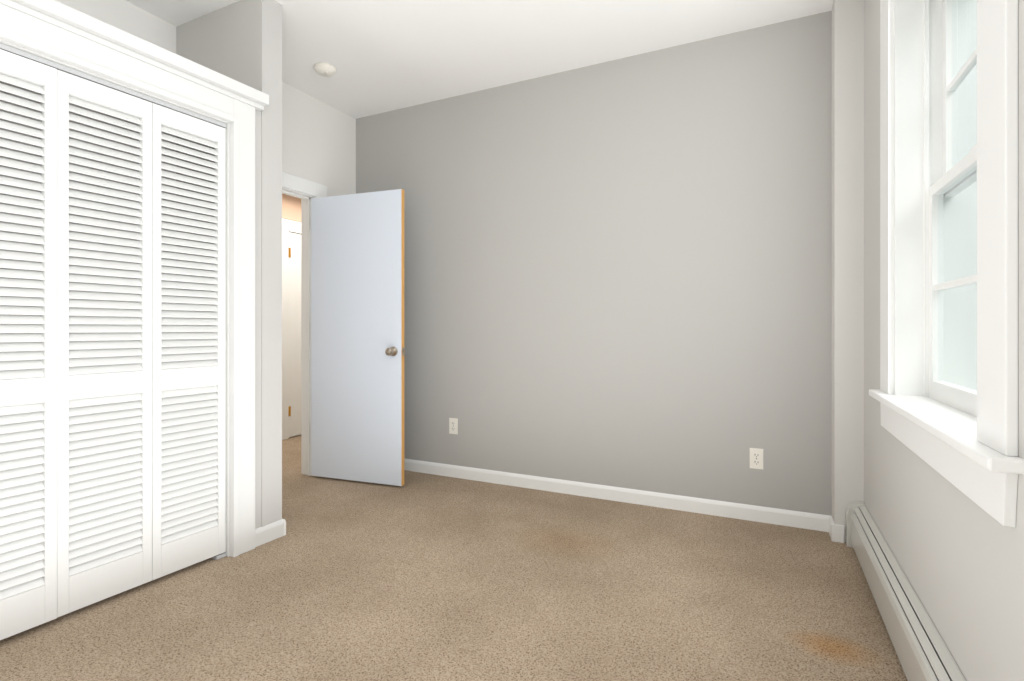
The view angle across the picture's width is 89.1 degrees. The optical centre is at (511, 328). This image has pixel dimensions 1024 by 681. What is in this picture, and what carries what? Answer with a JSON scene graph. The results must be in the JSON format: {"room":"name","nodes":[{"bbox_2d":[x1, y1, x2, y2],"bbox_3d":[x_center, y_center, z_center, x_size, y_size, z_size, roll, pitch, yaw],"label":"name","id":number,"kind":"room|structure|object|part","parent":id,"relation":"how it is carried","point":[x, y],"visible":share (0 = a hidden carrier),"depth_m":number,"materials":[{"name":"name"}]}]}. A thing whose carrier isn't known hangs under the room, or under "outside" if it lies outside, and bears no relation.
{"room":"empty bedroom","nodes":[
{"label":"empty bedroom","id":0,"kind":"room"},
{"bbox_2d":[0,0,355,360],"bbox_3d":[-2.332,-0.305,2.116,0.120,2.770,4.680,0,0,26],"label":"wall","id":1,"kind":"structure","parent":0,"point":[318,141],"depth_m":3.56,"materials":[{"name":"white paint"}]},
{"bbox_2d":[283,519,285,535],"bbox_3d":[-1.504,1.038,2.873,0.709,0.085,0.014,0,0,26],"label":"baseboard","id":2,"kind":"structure","parent":1,"relation":"attached to","point":[284,520],"depth_m":2.72,"materials":[{"name":"white wood"}]},
{"bbox_2d":[282,172,326,475],"bbox_3d":[-1.666,0.007,3.493,0.156,2.145,0.970,0,0,26],"label":"door frame","id":3,"kind":"structure","parent":1,"relation":"attached to","point":[306,334],"depth_m":3.84,"materials":[{"name":"white wood"}]},
{"bbox_2d":[311,189,403,485],"bbox_3d":[-1.094,0.061,3.661,0.755,2.010,0.035,0,0,20],"label":"entry door","id":4,"kind":"structure","parent":1,"relation":"in","point":[357,330],"depth_m":3.63,"materials":[{"name":"white paint"}]},
{"bbox_2d":[385,347,404,355],"bbox_3d":[-0.780,0.155,3.548,0.108,0.066,0.173,0,0,20],"label":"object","id":5,"kind":"structure","parent":4,"relation":"attached to","point":[392,351],"depth_m":3.52,"materials":[{"name":"silver metal"}]},
{"bbox_2d":[176,0,281,526],"bbox_3d":[-1.540,-0.305,2.816,0.695,2.770,0.120,0,0,26],"label":"wall","id":6,"kind":"structure","parent":0,"point":[240,41],"depth_m":2.68,"materials":[{"name":"white paint"}]},
{"bbox_2d":[255,110,260,528],"bbox_3d":[-2.086,-0.014,1.205,0.263,2.188,3.255,0,0,26],"label":"wall","id":7,"kind":"structure","parent":0,"point":[257,319],"depth_m":2.60,"materials":[{"name":"grey paint"}]},
{"bbox_2d":[0,3,254,639],"bbox_3d":[-1.681,-0.003,1.911,0.200,2.166,1.528,0,0,26],"label":"closet","id":8,"kind":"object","parent":7,"relation":"attached to","point":[227,552],"depth_m":2.07,"materials":[{"name":"white wood"}]},
{"bbox_3d":[-1.648,0.218,1.895,0.069,0.038,0.732,0,0,26],"label":"knob","id":9,"kind":"part","parent":8,"relation":"part of","materials":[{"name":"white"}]},
{"bbox_3d":[-1.668,0.054,1.905,0.114,2.046,1.284,0,0,26],"label":"bifold closet door","id":10,"kind":"part","parent":8,"relation":"part of","materials":[{"name":"white wood"}]},
{"bbox_2d":[0,0,268,110],"bbox_3d":[-2.067,-1.122,1.193,0.347,0.072,3.250,0,0,26],"label":"cap","id":11,"kind":"object","parent":7,"relation":"attached to","point":[66,17],"visible":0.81,"depth_m":2.07,"materials":[{"name":"white wood"}]},
{"bbox_2d":[255,519,283,546],"bbox_3d":[-2.006,1.038,1.233,0.183,0.085,3.375,0,0,26],"label":"baseboard","id":12,"kind":"structure","parent":7,"relation":"attached to","point":[269,532],"depth_m":2.64,"materials":[{"name":"white wood"}]},
{"bbox_2d":[282,194,300,221],"bbox_3d":[-2.513,-1.210,4.508,0.012,0.260,3.530,0,0,26],"label":"wall","id":13,"kind":"structure","parent":0,"point":[291,207],"depth_m":5.17,"materials":[{"name":"beige paint"}]},
{"bbox_2d":[0,435,907,680],"bbox_3d":[-0.916,1.105,2.253,5.110,0.050,6.400,0,0,26],"label":"floor","id":14,"kind":"structure","parent":0,"point":[417,576],"depth_m":2.04,"materials":[{"name":"beige carpet"}]},
{"bbox_2d":[125,0,833,118],"bbox_3d":[-0.661,-1.740,1.308,3.830,0.100,4.920,0,0,26],"label":"ceiling","id":15,"kind":"structure","parent":0,"point":[381,56],"depth_m":3.00,"materials":[{"name":"white paint"}]},
{"bbox_2d":[314,62,335,76],"bbox_3d":[-1.212,-1.669,3.374,0.136,0.042,0.136,0,0,26],"label":"smoke detector","id":16,"kind":"object","parent":15,"relation":"attached to","point":[325,69],"visible":1,"depth_m":3.34,"materials":[{"name":"white plastic"}]},
{"bbox_2d":[356,11,831,515],"bbox_3d":[0.383,-0.305,3.469,3.830,2.770,0.120,0,0,26],"label":"wall","id":17,"kind":"structure","parent":0,"point":[617,272],"depth_m":3.23,"materials":[{"name":"grey paint"}]},
{"bbox_2d":[449,418,457,433],"bbox_3d":[-0.427,0.710,3.790,0.070,0.114,0.007,0,0,26],"label":"electrical outlet","id":18,"kind":"object","parent":17,"relation":"attached to","point":[453,425],"visible":1,"depth_m":3.79,"materials":[{"name":"white plastic"}]},
{"bbox_2d":[404,459,834,538],"bbox_3d":[0.217,1.038,3.475,3.285,0.085,0.014,0,0,26],"label":"baseboard","id":19,"kind":"structure","parent":17,"relation":"attached to","point":[804,520],"depth_m":3.19,"materials":[{"name":"white wood"}]},
{"bbox_2d":[750,448,762,469],"bbox_3d":[1.372,0.730,2.920,0.070,0.114,0.007,0,0,26],"label":"electrical outlet","id":20,"kind":"object","parent":17,"relation":"attached to","point":[756,458],"visible":1,"depth_m":2.92,"materials":[{"name":"white plastic"}]},
{"bbox_2d":[832,0,863,541],"bbox_3d":[1.726,-0.305,2.681,0.125,2.770,0.130,0,0,26],"label":"chase","id":21,"kind":"object","parent":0,"point":[847,252],"visible":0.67,"depth_m":2.62,"materials":[{"name":"white paint"}]},
{"bbox_2d":[864,0,1023,680],"bbox_3d":[0.909,-0.305,0.549,0.260,2.770,4.920,0,0,26],"label":"wall","id":22,"kind":"structure","parent":0,"point":[958,554],"depth_m":1.46,"materials":[{"name":"grey paint"}]},
{"bbox_2d":[846,501,965,680],"bbox_3d":[0.733,0.970,0.572,0.077,0.220,4.528,0,0,26],"label":"baseboard heater","id":23,"kind":"object","parent":22,"relation":"attached to","point":[922,650],"visible":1,"depth_m":1.73,"materials":[{"name":"white metal"}]},
{"bbox_2d":[869,389,1023,474],"bbox_3d":[1.281,0.266,1.563,0.156,0.028,1.290,0,0,26],"label":"window stool","id":24,"kind":"structure","parent":22,"relation":"attached to","point":[954,428],"depth_m":1.37,"materials":[{"name":"white wood"}]},
{"bbox_2d":[880,0,1017,527],"bbox_3d":[1.365,-0.532,1.523,0.288,1.855,1.250,0,0,26],"label":"window","id":25,"kind":"structure","parent":22,"relation":"in","point":[917,99],"depth_m":1.88,"materials":[{"name":"white wood"}]},
{"bbox_3d":[1.384,-0.501,1.514,0.074,1.520,0.892,0,0,26],"label":"window sashes","id":26,"kind":"part","parent":25,"relation":"part of","materials":[{"name":"white wood"}]},
{"bbox_3d":[-2.000,-0.130,4.260,1.390,2.420,3.770,0,0,26],"label":"wall","id":27,"kind":"structure","parent":0,"visible":0},
{"bbox_2d":[282,219,300,439],"bbox_3d":[-2.040,0.010,5.454,0.040,2.140,0.965,0,0,26],"label":"door frame","id":28,"kind":"structure","parent":27,"relation":"attached to","point":[288,226],"depth_m":5.07,"materials":[{"name":"white wood"}]},
{"bbox_2d":[288,232,300,436],"bbox_3d":[-2.040,0.059,5.449,0.040,2.018,0.764,0,0,26],"label":"hall door","id":29,"kind":"structure","parent":27,"relation":"in","point":[295,334],"depth_m":5.18,"materials":[{"name":"white wood"}]},
{"bbox_3d":[-2.186,0.033,5.114,0.013,1.655,0.034,0,0,26],"label":"hall door hinge","id":30,"kind":"part","parent":29,"relation":"part of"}
]}

